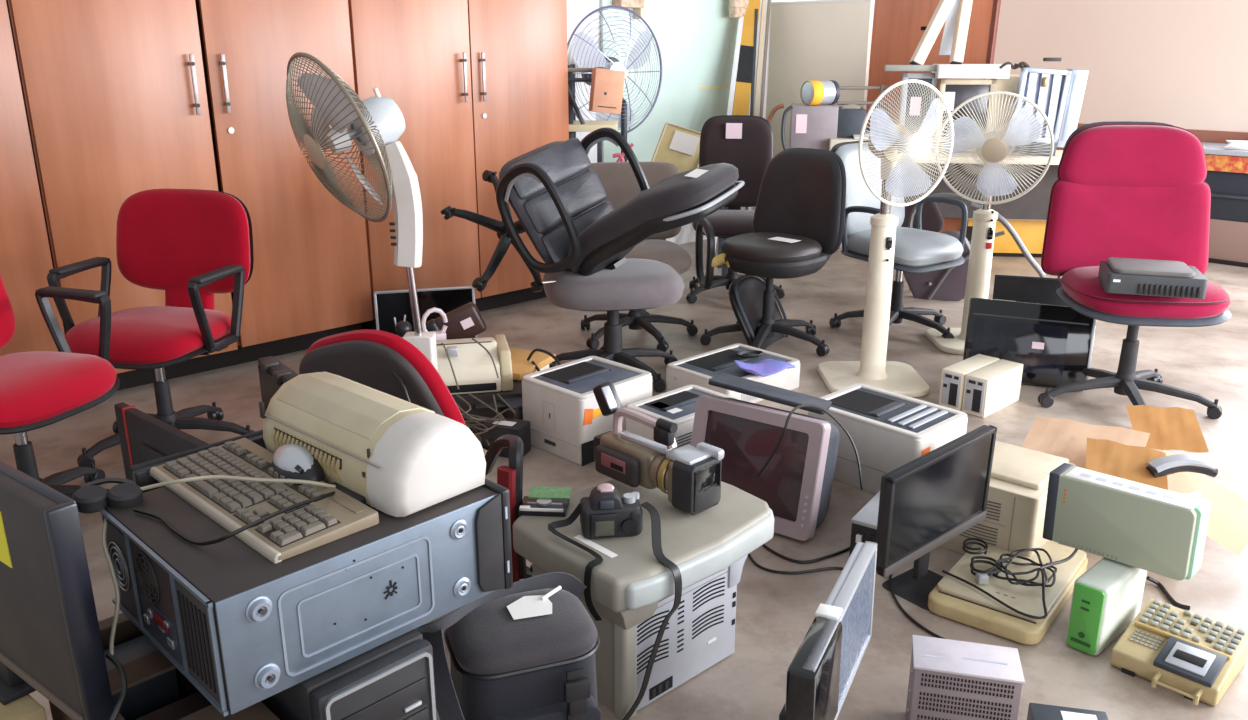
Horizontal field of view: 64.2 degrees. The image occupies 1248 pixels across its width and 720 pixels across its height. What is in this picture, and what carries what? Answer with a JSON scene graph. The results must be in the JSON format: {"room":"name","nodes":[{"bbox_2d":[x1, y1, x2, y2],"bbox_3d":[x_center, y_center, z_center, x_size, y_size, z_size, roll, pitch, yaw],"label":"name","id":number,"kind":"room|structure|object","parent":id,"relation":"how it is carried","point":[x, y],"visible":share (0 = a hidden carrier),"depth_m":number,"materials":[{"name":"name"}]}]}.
{"room":"office storage room","nodes":[
{"label":"office storage room","id":0,"kind":"room"},
{"bbox_2d":[0,237,1247,719],"bbox_3d":[1.403,0.307,4.003,9.600,0.100,6.989,-16,24,-42],"label":"floor","id":1,"kind":"structure","parent":0,"point":[775,612],"depth_m":3.65,"materials":[{"name":"concrete"}]},
{"bbox_2d":[0,694,46,719],"bbox_3d":[-1.136,0.748,1.690,0.420,0.455,0.191,13,22,36],"label":"case","id":2,"kind":"object","parent":1,"relation":"on","point":[26,707],"visible":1,"depth_m":1.56,"materials":[{"name":"beige plastic"}]},
{"bbox_2d":[0,460,113,719],"bbox_3d":[-0.936,0.338,1.555,0.508,0.407,0.130,13,22,35],"label":"monitor","id":3,"kind":"object","parent":2,"relation":"on","point":[51,645],"visible":0.94,"depth_m":1.40,"materials":[{"name":"black plastic"}]},
{"bbox_2d":[0,0,64,355],"bbox_3d":[-3.053,-0.792,3.581,1.494,2.250,0.602,-16,24,-42],"label":"wardrobe","id":4,"kind":"object","parent":1,"relation":"on","point":[25,254],"visible":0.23,"depth_m":3.91,"materials":[{"name":"brown wood"}]},
{"bbox_2d":[0,274,119,498],"bbox_3d":[-1.891,0.095,3.048,0.624,0.880,0.649,6,18,17],"label":"office chair","id":5,"kind":"object","parent":1,"relation":"on","point":[39,389],"visible":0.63,"depth_m":3.09,"materials":[{"name":"red fabric"}]},
{"bbox_2d":[47,189,254,467],"bbox_3d":[-1.704,-0.121,3.638,0.622,0.934,0.598,4,18,13],"label":"office chair","id":6,"kind":"object","parent":1,"relation":"on","point":[192,245],"visible":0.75,"depth_m":3.68,"materials":[{"name":"red fabric"}]},
{"bbox_2d":[114,402,208,479],"bbox_3d":[-1.297,0.388,2.857,0.563,0.436,0.180,14,22,38],"label":"monitor","id":7,"kind":"object","parent":1,"relation":"on","point":[144,437],"visible":0.25,"depth_m":2.86,"materials":[{"name":"black plastic"}]},
{"bbox_2d":[49,613,279,719],"bbox_3d":[-0.718,0.746,1.611,0.520,0.506,0.190,17,24,42],"label":"case","id":8,"kind":"object","parent":1,"relation":"on","point":[156,689],"visible":0.32,"depth_m":1.62,"materials":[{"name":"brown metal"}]},
{"bbox_2d":[6,0,372,390],"bbox_3d":[-1.986,-1.094,4.533,1.416,2.250,0.655,-16,24,-42],"label":"wardrobe","id":9,"kind":"object","parent":1,"relation":"on","point":[123,99],"visible":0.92,"depth_m":4.30,"materials":[{"name":"brown wood"}]},
{"bbox_2d":[130,430,266,492],"bbox_3d":[-0.738,0.511,1.933,0.050,0.760,0.320,17,24,42],"label":"monitor","id":10,"kind":"object","parent":1,"relation":"on","point":[140,474],"visible":0.18,"depth_m":1.74,"materials":[{"name":"black plastic"}]},
{"bbox_2d":[258,356,298,412],"bbox_3d":[-0.936,0.312,2.835,0.170,0.594,0.378,-13,22,-35],"label":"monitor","id":11,"kind":"object","parent":1,"relation":"on","point":[273,373],"visible":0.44,"depth_m":2.81,"materials":[{"name":"black plastic"}]},
{"bbox_2d":[261,629,436,719],"bbox_3d":[-0.522,0.682,1.712,0.458,0.567,0.200,17,24,42],"label":"computer tower","id":12,"kind":"object","parent":1,"relation":"on","point":[394,679],"visible":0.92,"depth_m":1.50,"materials":[{"name":"black plastic"}]},
{"bbox_2d":[99,478,512,716],"bbox_3d":[-0.517,0.308,1.646,0.439,0.185,0.506,17,24,42],"label":"computer tower","id":13,"kind":"object","parent":12,"relation":"on","point":[244,628],"visible":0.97,"depth_m":1.47,"materials":[{"name":"metal"}]},
{"bbox_2d":[72,478,142,513],"bbox_3d":[-0.834,0.217,1.611,0.102,0.037,0.084,-6,19,-19],"label":"headphones","id":14,"kind":"object","parent":13,"relation":"on","point":[91,497],"visible":0.98,"depth_m":1.59,"materials":[{"name":"black plastic"}]},
{"bbox_2d":[72,485,107,513],"bbox_3d":[-0.852,0.222,1.589,0.052,0.027,0.051,-2,25,-20],"label":"ear cup","id":15,"kind":"object","parent":14,"relation":"on","point":[89,498],"depth_m":1.58,"materials":[{"name":"black plastic"}]},
{"bbox_2d":[107,483,142,508],"bbox_3d":[-0.805,0.221,1.606,0.052,0.027,0.051,-2,25,-20],"label":"ear cup","id":16,"kind":"object","parent":14,"relation":"on","point":[123,495],"depth_m":1.59,"materials":[{"name":"black plastic"}]},
{"bbox_2d":[108,542,129,590],"bbox_3d":[-0.802,0.328,1.580,0.082,0.082,0.002,17,24,42],"label":"grille","id":17,"kind":"object","parent":13,"relation":"attached to","point":[121,557],"depth_m":1.57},
{"bbox_2d":[136,552,158,603],"bbox_3d":[-0.714,0.327,1.490,0.082,0.082,0.003,17,24,42],"label":"fan grille","id":18,"kind":"object","parent":13,"relation":"attached to","point":[145,573],"depth_m":1.49,"materials":[{"name":"metal"}]},
{"bbox_2d":[102,475,335,654],"bbox_3d":[-0.662,0.299,1.628,0.358,0.224,0.160,-9,20,-27],"label":"cable","id":19,"kind":"object","parent":13,"relation":"on","point":[104,529],"visible":0.88,"depth_m":1.59,"materials":[{"name":"beige plastic"}]},
{"bbox_2d":[149,438,378,563],"bbox_3d":[-0.595,0.212,1.616,0.441,0.029,0.174,16,24,41],"label":"keyboard","id":20,"kind":"object","parent":13,"relation":"on","point":[232,504],"visible":0.9,"depth_m":1.56,"materials":[{"name":"beige plastic"}]},
{"bbox_2d":[133,491,334,545],"bbox_3d":[-0.602,0.240,1.506,0.315,0.038,0.179,-3,18,-9],"label":"cable","id":21,"kind":"object","parent":20,"relation":"attached to","point":[209,542],"visible":0.98,"depth_m":1.49,"materials":[{"name":"black plastic"}]},
{"bbox_2d":[272,444,324,484],"bbox_3d":[-0.547,0.182,1.670,0.133,0.072,0.072,16,24,41],"label":"computer mouse","id":22,"kind":"object","parent":20,"relation":"on","point":[293,461],"visible":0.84,"depth_m":1.64,"materials":[{"name":"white plastic"}]},
{"bbox_2d":[259,372,485,516],"bbox_3d":[-0.443,0.124,1.706,0.420,0.134,0.206,15,23,40],"label":"printer","id":23,"kind":"object","parent":13,"relation":"on","point":[397,457],"visible":0.85,"depth_m":1.61,"materials":[{"name":"beige plastic"}]},
{"bbox_2d":[271,424,341,482],"bbox_3d":[-0.537,0.157,1.682,0.210,0.048,0.012,15,23,40],"label":"grille","id":24,"kind":"object","parent":23,"relation":"attached to","point":[328,452],"depth_m":1.66,"materials":[{"name":"beige plastic"}]},
{"bbox_2d":[286,52,487,456],"bbox_3d":[-0.788,-0.260,3.258,0.597,1.430,0.471,0,18,0],"label":"pedestal fan","id":25,"kind":"object","parent":1,"relation":"on","point":[375,124],"visible":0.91,"depth_m":3.13,"materials":[{"name":"beige plastic"}]},
{"bbox_2d":[299,329,532,582],"bbox_3d":[-0.464,0.270,2.588,0.555,0.823,0.512,9,20,27],"label":"office chair","id":26,"kind":"object","parent":1,"relation":"on","point":[386,362],"visible":0.2,"depth_m":2.31,"materials":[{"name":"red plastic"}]},
{"bbox_2d":[373,286,477,337],"bbox_3d":[-1.003,-0.225,5.047,0.505,0.287,0.073,-3,18,-10],"label":"monitor","id":27,"kind":"object","parent":1,"relation":"on","point":[389,304],"visible":0.41,"depth_m":5.01,"materials":[{"name":"black plastic"}]},
{"bbox_2d":[425,302,485,339],"bbox_3d":[-0.734,-0.139,4.324,0.269,0.214,0.090,-2,18,-8],"label":"telephone","id":28,"kind":"object","parent":1,"relation":"on","point":[466,321],"visible":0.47,"depth_m":4.31,"materials":[{"name":"brown plastic"}]},
{"bbox_2d":[348,0,568,329],"bbox_3d":[-0.996,-1.387,5.461,1.352,2.250,0.638,-16,24,-42],"label":"wardrobe","id":29,"kind":"object","parent":1,"relation":"on","point":[477,86],"visible":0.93,"depth_m":5.26,"materials":[{"name":"brown wood"}]},
{"bbox_2d":[452,380,521,432],"bbox_3d":[-0.596,0.175,3.996,0.520,0.155,0.392,-4,18,-11],"label":"cable","id":30,"kind":"object","parent":1,"relation":"on","point":[477,408],"visible":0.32,"depth_m":3.86,"materials":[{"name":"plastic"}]},
{"bbox_2d":[436,334,512,394],"bbox_3d":[-0.663,0.010,3.975,0.405,0.170,0.304,-4,18,-11],"label":"printer","id":31,"kind":"object","parent":30,"relation":"on","point":[473,367],"visible":0.65,"depth_m":3.88,"materials":[{"name":"beige plastic"}]},
{"bbox_2d":[481,416,530,457],"bbox_3d":[-0.438,0.287,3.699,0.160,0.122,0.100,6,19,19],"label":"adapter","id":32,"kind":"object","parent":1,"relation":"on","point":[520,428],"visible":0.68,"depth_m":3.66,"materials":[{"name":"plastic"}]},
{"bbox_2d":[415,572,601,719],"bbox_3d":[-0.210,0.673,1.971,0.378,0.427,0.290,-6,19,-19],"label":"camera bag","id":33,"kind":"object","parent":1,"relation":"on","point":[502,667],"visible":0.95,"depth_m":1.86,"materials":[{"name":"black fabric"}]},
{"bbox_2d":[507,586,561,619],"bbox_3d":[-0.170,0.477,1.954,0.119,0.012,0.084,-6,19,-19],"label":"paper tag","id":34,"kind":"object","parent":33,"relation":"on","point":[537,605],"visible":1,"depth_m":1.95,"materials":[{"name":"white"}]},
{"bbox_2d":[522,356,651,465],"bbox_3d":[-0.140,0.179,3.799,0.343,0.266,0.387,16,24,41],"label":"printer","id":35,"kind":"object","parent":1,"relation":"on","point":[561,407],"visible":0.82,"depth_m":3.68,"materials":[{"name":"white plastic"}]},
{"bbox_2d":[568,64,617,162],"bbox_3d":[-0.205,-1.113,6.104,0.351,1.340,0.390,0,18,0],"label":"chair","id":36,"kind":"object","parent":1,"relation":"on","point":[580,125],"visible":0.31,"depth_m":5.83,"materials":[{"name":"metal"}]},
{"bbox_2d":[589,68,624,113],"bbox_3d":[-0.100,-1.554,5.751,0.195,0.257,0.101,-4,18,-13],"label":"carton","id":37,"kind":"object","parent":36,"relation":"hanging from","point":[606,92],"visible":1,"depth_m":5.71,"materials":[{"name":"orange"}]},
{"bbox_2d":[542,258,683,391],"bbox_3d":[-0.061,-0.182,4.532,0.654,0.511,0.610,-3,18,-10],"label":"office chair","id":38,"kind":"object","parent":1,"relation":"on","point":[636,284],"visible":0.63,"depth_m":4.28,"materials":[{"name":"fabric"}]},
{"bbox_2d":[440,127,744,292],"bbox_3d":[-0.158,-0.594,4.354,1.402,0.792,0.680,13,22,35],"label":"office chair","id":39,"kind":"object","parent":38,"relation":"on","point":[554,194],"visible":1,"depth_m":4.21,"materials":[{"name":"leather"}]},
{"bbox_2d":[567,5,661,161],"bbox_3d":[-0.050,-1.366,6.335,0.638,1.682,0.541,0,18,0],"label":"fan","id":40,"kind":"object","parent":1,"relation":"on","point":[586,53],"visible":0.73,"depth_m":6.20,"materials":[{"name":"plastic"}]},
{"bbox_2d":[548,483,681,719],"bbox_3d":[-0.018,0.539,2.256,0.217,0.488,0.313,-10,20,-30],"label":"camera","id":41,"kind":"object","parent":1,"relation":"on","point":[603,514],"visible":1,"depth_m":2.23,"materials":[{"name":"black plastic"}]},
{"bbox_2d":[513,479,773,719],"bbox_3d":[0.062,0.550,2.435,0.554,0.383,0.438,-16,23,-41],"label":"printer","id":42,"kind":"object","parent":1,"relation":"on","point":[632,592],"visible":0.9,"depth_m":2.27,"materials":[{"name":"grey plastic"}]},
{"bbox_2d":[518,486,571,516],"bbox_3d":[-0.190,0.341,2.401,0.118,0.037,0.088,1,18,4],"label":"circuit board","id":43,"kind":"object","parent":42,"relation":"on","point":[541,500],"visible":1,"depth_m":2.40,"materials":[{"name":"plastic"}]},
{"bbox_2d":[593,382,723,514],"bbox_3d":[0.062,0.208,2.461,0.386,0.237,0.121,16,24,41],"label":"camcorder","id":44,"kind":"object","parent":42,"relation":"on","point":[690,476],"visible":1,"depth_m":2.42,"materials":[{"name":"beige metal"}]},
{"bbox_2d":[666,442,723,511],"bbox_3d":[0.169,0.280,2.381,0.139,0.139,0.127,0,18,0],"label":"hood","id":45,"kind":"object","parent":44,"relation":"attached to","point":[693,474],"depth_m":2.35,"materials":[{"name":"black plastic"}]},
{"bbox_2d":[672,457,721,514],"bbox_3d":[0.174,0.293,2.377,0.108,0.125,0.065,-16,24,-41],"label":"hood","id":46,"kind":"object","parent":44,"relation":"attached to","point":[696,481],"depth_m":2.34,"materials":[{"name":"black plastic"}]},
{"bbox_2d":[581,162,714,351],"bbox_3d":[0.100,-0.537,5.060,0.643,0.870,0.642,-2,18,-8],"label":"office chair","id":47,"kind":"object","parent":1,"relation":"on","point":[618,179],"visible":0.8,"depth_m":5.14,"materials":[{"name":"fabric"}]},
{"bbox_2d":[626,385,736,449],"bbox_3d":[0.217,0.254,3.650,0.360,0.214,0.252,-16,23,-41],"label":"printer","id":48,"kind":"object","parent":1,"relation":"on","point":[678,406],"visible":0.42,"depth_m":3.58,"materials":[{"name":"white plastic"}]},
{"bbox_2d":[658,207,727,275],"bbox_3d":[0.455,-0.901,6.559,0.450,0.660,0.350,0,18,0],"label":"table","id":49,"kind":"object","parent":1,"relation":"on","point":[720,240],"visible":0.12,"depth_m":6.66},
{"bbox_2d":[651,122,700,172],"bbox_3d":[0.396,-1.267,6.254,0.472,0.430,0.252,1,18,4],"label":"case","id":50,"kind":"object","parent":49,"relation":"on","point":[679,146],"visible":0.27,"depth_m":6.22,"materials":[{"name":"beige plastic"}]},
{"bbox_2d":[666,343,799,402],"bbox_3d":[0.481,0.069,4.375,0.493,0.129,0.372,-16,23,-41],"label":"printer","id":51,"kind":"object","parent":1,"relation":"on","point":[698,369],"visible":0.69,"depth_m":4.32,"materials":[{"name":"white plastic"}]},
{"bbox_2d":[686,115,784,302],"bbox_3d":[0.666,-0.891,5.880,0.609,1.050,0.587,7,19,22],"label":"office chair","id":52,"kind":"object","parent":1,"relation":"on","point":[745,142],"visible":0.63,"depth_m":5.93,"materials":[{"name":"leather"}]},
{"bbox_2d":[717,0,760,251],"bbox_3d":[0.847,-1.746,7.301,0.128,1.842,0.691,6,19,18],"label":"wooden plank","id":53,"kind":"object","parent":1,"relation":"on","point":[742,93],"visible":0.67,"depth_m":7.29,"materials":[{"name":"yellow paint"}]},
{"bbox_2d":[728,274,788,349],"bbox_3d":[0.675,-0.228,5.066,0.240,0.388,0.446,10,20,28],"label":"office chair","id":54,"kind":"object","parent":1,"relation":"on","point":[746,292],"visible":0.61,"depth_m":5.01,"materials":[{"name":"black plastic"}]},
{"bbox_2d":[691,395,839,540],"bbox_3d":[0.498,0.314,3.258,0.450,0.411,0.429,12,21,34],"label":"monitor","id":55,"kind":"object","parent":1,"relation":"on","point":[796,484],"visible":0.77,"depth_m":3.08,"materials":[{"name":"plastic"}]},
{"bbox_2d":[708,373,831,414],"bbox_3d":[0.471,0.106,3.205,0.381,0.091,0.160,7,19,21],"label":"laptop","id":56,"kind":"object","parent":55,"relation":"on","point":[722,380],"visible":0.91,"depth_m":3.17,"materials":[{"name":"plastic"}]},
{"bbox_2d":[700,148,845,355],"bbox_3d":[0.750,-0.531,4.907,0.633,0.951,0.643,17,24,42],"label":"office chair","id":57,"kind":"object","parent":1,"relation":"on","point":[799,218],"visible":0.88,"depth_m":4.89,"materials":[{"name":"leather"}]},
{"bbox_2d":[766,0,873,247],"bbox_3d":[1.414,-1.750,7.427,0.046,1.755,0.866,-16,24,-42],"label":"partition panel","id":58,"kind":"object","parent":1,"relation":"on","point":[822,40],"visible":0.43,"depth_m":7.25,"materials":[{"name":"white"}]},
{"bbox_2d":[779,541,876,719],"bbox_3d":[0.385,0.668,2.021,0.210,0.399,0.610,7,19,24],"label":"monitor","id":59,"kind":"object","parent":1,"relation":"on","point":[820,676],"visible":1,"depth_m":1.92,"materials":[{"name":"silver metal"}]},
{"bbox_2d":[849,491,879,556],"bbox_3d":[0.781,0.503,2.982,0.114,0.142,0.294,12,21,32],"label":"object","id":60,"kind":"object","parent":1,"relation":"on","point":[864,523],"visible":0.36,"depth_m":2.88,"materials":[{"name":"black plastic"}]},
{"bbox_2d":[817,79,953,396],"bbox_3d":[1.146,-0.531,4.299,0.494,1.319,0.441,0,18,0],"label":"pedestal fan","id":61,"kind":"object","parent":1,"relation":"on","point":[888,141],"visible":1,"depth_m":4.22,"materials":[{"name":"beige plastic"}]},
{"bbox_2d":[808,384,967,493],"bbox_3d":[0.913,0.284,3.488,0.321,0.254,0.452,-16,23,-41],"label":"printer","id":62,"kind":"object","parent":1,"relation":"on","point":[888,430],"visible":0.7,"depth_m":3.37,"materials":[{"name":"white plastic"}]},
{"bbox_2d":[829,390,947,428],"bbox_3d":[0.913,0.165,3.460,0.399,0.007,0.392,0,18,0],"label":"tray","id":63,"kind":"object","parent":62,"relation":"on","point":[869,409],"depth_m":3.43,"materials":[{"name":"grey plastic"}]},
{"bbox_2d":[829,140,967,338],"bbox_3d":[1.446,-0.622,5.171,0.662,0.964,0.717,-12,21,-33],"label":"office chair","id":64,"kind":"object","parent":1,"relation":"on","point":[917,250],"visible":0.57,"depth_m":5.15,"materials":[{"name":"leather"}]},
{"bbox_2d":[866,0,1000,232],"bbox_3d":[2.187,-1.965,7.210,0.128,2.300,0.958,-16,24,-42],"label":"door leaf","id":65,"kind":"structure","parent":1,"relation":"on","point":[899,26],"depth_m":7.21,"materials":[{"name":"brown wood"}]},
{"bbox_2d":[876,425,996,610],"bbox_3d":[0.813,0.432,2.696,0.463,0.476,0.186,-13,22,-36],"label":"monitor","id":66,"kind":"object","parent":1,"relation":"on","point":[935,497],"visible":0.87,"depth_m":2.64,"materials":[{"name":"black plastic"}]},
{"bbox_2d":[906,635,1024,719],"bbox_3d":[0.731,0.732,2.157,0.222,0.204,0.123,4,18,13],"label":"electronic device","id":67,"kind":"object","parent":1,"relation":"on","point":[949,679],"visible":1,"depth_m":2.10,"materials":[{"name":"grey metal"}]},
{"bbox_2d":[939,354,999,410],"bbox_3d":[1.470,0.094,4.236,0.315,0.165,0.100,-16,24,-41],"label":"enclosure","id":68,"kind":"object","parent":1,"relation":"on","point":[953,376],"visible":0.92,"depth_m":4.14,"materials":[{"name":"beige plastic"}]},
{"bbox_2d":[901,193,1045,300],"bbox_3d":[1.965,-0.640,5.879,1.006,0.711,0.209,6,19,19],"label":"chair","id":69,"kind":"object","parent":1,"relation":"on","point":[949,284],"visible":0.35,"depth_m":5.89,"materials":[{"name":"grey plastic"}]},
{"bbox_2d":[904,148,1062,219],"bbox_3d":[2.192,-1.008,6.715,2.100,0.770,0.570,2,18,8],"label":"desk","id":70,"kind":"object","parent":1,"relation":"on","point":[1034,204],"visible":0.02,"depth_m":6.86,"materials":[{"name":"beige laminate"}]},
{"bbox_2d":[801,80,839,104],"bbox_3d":[1.296,-1.765,6.572,0.215,0.158,0.157,-8,19,-24],"label":"motor","id":71,"kind":"object","parent":70,"relation":"on","point":[814,92],"visible":1,"depth_m":6.52,"materials":[{"name":"silver metal"}]},
{"bbox_2d":[781,103,865,150],"bbox_3d":[1.326,-1.560,6.678,0.542,0.314,0.412,2,18,8],"label":"drawer unit","id":72,"kind":"object","parent":70,"relation":"on","point":[811,126],"visible":0.75,"depth_m":6.49,"materials":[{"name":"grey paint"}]},
{"bbox_2d":[899,73,936,134],"bbox_3d":[1.966,-1.685,6.741,0.221,0.505,0.300,2,18,8],"label":"monitor","id":73,"kind":"object","parent":70,"relation":"on","point":[930,78],"visible":0.39,"depth_m":6.58,"materials":[{"name":"grey plastic"}]},
{"bbox_2d":[884,65,936,70],"bbox_3d":[1.938,-1.904,6.490,0.460,0.040,0.050,2,18,8],"label":"metal bar","id":74,"kind":"object","parent":73,"relation":"on","point":[887,67],"visible":0.56,"depth_m":6.48,"materials":[{"name":"grey"}]},
{"bbox_2d":[910,0,954,64],"bbox_3d":[2.066,-2.247,6.506,0.412,0.647,0.093,-8,19,-24],"label":"tube","id":75,"kind":"object","parent":74,"relation":"on","point":[944,7],"visible":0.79,"depth_m":6.48,"materials":[{"name":"metal"}]},
{"bbox_2d":[934,75,1019,151],"bbox_3d":[2.351,-1.655,6.673,0.540,0.490,0.380,2,18,8],"label":"monitor","id":76,"kind":"object","parent":70,"relation":"on","point":[955,92],"visible":0.46,"depth_m":6.48,"materials":[{"name":"beige plastic"}]},
{"bbox_2d":[932,64,1010,78],"bbox_3d":[2.256,-1.883,6.486,0.440,0.085,0.282,2,18,8],"label":"carton","id":77,"kind":"object","parent":76,"relation":"on","point":[977,71],"visible":0.89,"depth_m":6.36,"materials":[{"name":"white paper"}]},
{"bbox_2d":[949,0,972,63],"bbox_3d":[2.213,-2.242,6.486,0.090,0.620,0.278,9,20,27],"label":"tube","id":78,"kind":"object","parent":77,"relation":"on","point":[965,6],"visible":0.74,"depth_m":6.46,"materials":[{"name":"metal"}]},
{"bbox_2d":[1010,67,1088,155],"bbox_3d":[2.699,-1.590,6.372,0.430,0.547,0.130,2,18,8],"label":"light fixture","id":79,"kind":"object","parent":70,"relation":"on","point":[1059,94],"visible":0.66,"depth_m":6.31,"materials":[{"name":"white metal"}]},
{"bbox_2d":[925,91,1053,354],"bbox_3d":[1.740,-0.678,4.882,0.500,1.247,0.401,0,18,0],"label":"pedestal fan","id":80,"kind":"object","parent":1,"relation":"on","point":[992,147],"visible":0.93,"depth_m":4.71,"materials":[{"name":"beige plastic"}]},
{"bbox_2d":[962,359,1022,417],"bbox_3d":[1.542,0.117,4.163,0.315,0.165,0.100,-16,24,-41],"label":"enclosure","id":81,"kind":"object","parent":1,"relation":"on","point":[993,387],"visible":0.97,"depth_m":4.09,"materials":[{"name":"beige plastic"}]},
{"bbox_2d":[966,218,1045,256],"bbox_3d":[2.971,-0.939,7.277,1.040,0.300,0.490,2,18,6],"label":"base cabinet","id":82,"kind":"object","parent":1,"relation":"on","point":[1031,232],"visible":0.1,"depth_m":7.08,"materials":[{"name":"yellow paint"}]},
{"bbox_2d":[939,441,1075,556],"bbox_3d":[1.128,0.424,3.040,0.360,0.256,0.332,15,23,39],"label":"printer","id":83,"kind":"object","parent":1,"relation":"on","point":[1019,479],"visible":0.4,"depth_m":2.87,"materials":[{"name":"beige plastic"}]},
{"bbox_2d":[928,541,1087,644],"bbox_3d":[1.076,0.612,2.769,0.295,0.054,0.520,13,22,36],"label":"electronic device","id":84,"kind":"object","parent":1,"relation":"on","point":[952,598],"visible":0.82,"depth_m":2.65,"materials":[{"name":"beige plastic"}]},
{"bbox_2d":[942,538,1078,618],"bbox_3d":[1.087,0.524,2.746,0.319,0.124,0.440,16,23,41],"label":"tangled cables","id":85,"kind":"object","parent":84,"relation":"on","point":[981,576],"visible":0.95,"depth_m":2.71,"materials":[{"name":"black plastic"}]},
{"bbox_2d":[963,298,1096,386],"bbox_3d":[1.802,-0.075,4.441,0.537,0.371,0.132,5,18,16],"label":"television","id":86,"kind":"object","parent":1,"relation":"on","point":[1053,344],"visible":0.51,"depth_m":4.41,"materials":[{"name":"black"}]},
{"bbox_2d":[992,275,1067,305],"bbox_3d":[1.907,-0.174,4.662,0.360,0.428,0.102,5,18,16],"label":"monitor","id":87,"kind":"object","parent":1,"relation":"on","point":[1041,290],"visible":0.36,"depth_m":4.63,"materials":[{"name":"black plastic"}]},
{"bbox_2d":[1027,703,1108,719],"bbox_3d":[0.932,0.812,2.071,0.156,0.101,0.160,4,18,11],"label":"metal box","id":88,"kind":"object","parent":1,"relation":"on","point":[1036,711],"visible":1,"depth_m":2.11,"materials":[{"name":"metal"}]},
{"bbox_2d":[1021,416,1149,468],"bbox_3d":[1.451,0.269,3.145,0.342,0.080,0.254,12,21,33],"label":"envelope","id":89,"kind":"object","parent":1,"relation":"on","point":[1065,438],"visible":0.58,"depth_m":3.18,"materials":[{"name":"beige paper"}]},
{"bbox_2d":[1086,438,1167,489],"bbox_3d":[1.496,0.310,2.965,0.223,0.074,0.183,7,19,21],"label":"envelope","id":90,"kind":"object","parent":89,"relation":"on","point":[1108,457],"visible":0.74,"depth_m":2.98,"materials":[{"name":"orange paper"}]},
{"bbox_2d":[1146,454,1217,477],"bbox_3d":[1.638,0.314,2.922,0.189,0.063,0.065,2,18,5],"label":"handle","id":91,"kind":"object","parent":90,"relation":"on","point":[1171,464],"visible":1,"depth_m":2.90,"materials":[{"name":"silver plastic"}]},
{"bbox_2d":[1066,557,1146,654],"bbox_3d":[1.240,0.615,2.553,0.278,0.187,0.085,-16,23,-41],"label":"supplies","id":92,"kind":"object","parent":1,"relation":"on","point":[1106,598],"visible":0.96,"depth_m":2.48,"materials":[{"name":"white plastic"}]},
{"bbox_2d":[1043,463,1210,580],"bbox_3d":[1.278,0.410,2.548,0.096,0.192,0.359,-17,22,-42],"label":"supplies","id":93,"kind":"object","parent":92,"relation":"on","point":[1149,528],"visible":1,"depth_m":2.50,"materials":[{"name":"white plastic"}]},
{"bbox_2d":[1080,473,1175,499],"bbox_3d":[1.271,0.319,2.517,0.020,0.002,0.225,-16,22,-42],"label":"print","id":94,"kind":"object","parent":93,"relation":"on","point":[1083,474],"depth_m":2.51},
{"bbox_2d":[1038,121,1231,418],"bbox_3d":[2.101,-0.362,4.061,0.711,1.140,0.770,2,18,6],"label":"office chair","id":95,"kind":"object","parent":1,"relation":"on","point":[1122,189],"visible":0.77,"depth_m":4.16,"materials":[{"name":"red fabric"}]},
{"bbox_2d":[1098,257,1207,298],"bbox_3d":[2.039,-0.320,3.849,0.340,0.092,0.267,6,18,17],"label":"router","id":96,"kind":"object","parent":95,"relation":"on","point":[1148,277],"visible":1,"depth_m":3.75,"materials":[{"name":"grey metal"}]},
{"bbox_2d":[1126,405,1208,452],"bbox_3d":[1.767,0.222,3.244,0.210,0.088,0.186,4,18,11],"label":"envelope","id":97,"kind":"object","parent":1,"relation":"on","point":[1169,428],"visible":0.9,"depth_m":3.25,"materials":[{"name":"orange paper"}]},
{"bbox_2d":[1110,599,1247,705],"bbox_3d":[1.347,0.708,2.417,0.286,0.091,0.235,-17,24,-42],"label":"calculator","id":98,"kind":"object","parent":1,"relation":"on","point":[1196,657],"visible":1,"depth_m":2.39,"materials":[{"name":"beige plastic"}]},
{"bbox_2d":[1165,641,1215,676],"bbox_3d":[1.331,0.703,2.339,0.085,0.018,0.084,17,24,42],"label":"display","id":99,"kind":"object","parent":98,"relation":"on","point":[1182,658],"depth_m":2.33,"materials":[{"name":"plastic"}]},
{"bbox_2d":[1184,490,1201,497],"bbox_3d":[1.536,0.450,3.095,0.426,0.175,0.326,11,21,31],"label":"cardboard box","id":100,"kind":"object","parent":1,"relation":"on","point":[1197,493],"visible":0.03,"depth_m":2.96,"materials":[{"name":"pink paper"}]},
{"bbox_2d":[1163,449,1247,554],"bbox_3d":[1.713,0.416,2.960,0.314,0.178,0.235,14,22,38],"label":"paper sheet","id":101,"kind":"object","parent":1,"relation":"on","point":[1228,517],"visible":0.52,"depth_m":2.96,"materials":[{"name":"beige paper"}]},
{"bbox_2d":[1201,142,1247,267],"bbox_3d":[4.605,-1.005,6.696,0.580,0.775,2.000,-16,24,-42],"label":"table","id":102,"kind":"object","parent":1,"relation":"on","point":[1227,176],"visible":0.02,"depth_m":6.81,"materials":[{"name":"grey laminate"}]},
{"bbox_2d":[567,0,874,244],"bbox_3d":[-1.075,-1.850,5.846,9.400,2.900,0.120,-16,24,-42],"label":"wall","id":103,"kind":"structure","parent":0,"point":[577,10],"depth_m":6.62,"materials":[{"name":"paint"}]},
{"bbox_2d":[600,0,748,161],"bbox_3d":[0.441,-2.220,7.097,1.558,2.150,0.120,-16,24,-42],"label":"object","id":104,"kind":"object","parent":103,"relation":"attached to","point":[696,39],"depth_m":7.11,"materials":[{"name":"beige"}]},
{"bbox_2d":[993,0,1247,131],"bbox_3d":[4.739,-2.515,6.522,0.120,2.040,7.009,-16,24,-42],"label":"wall","id":105,"kind":"structure","parent":0,"point":[1179,63],"depth_m":7.44,"materials":[{"name":"paint"}]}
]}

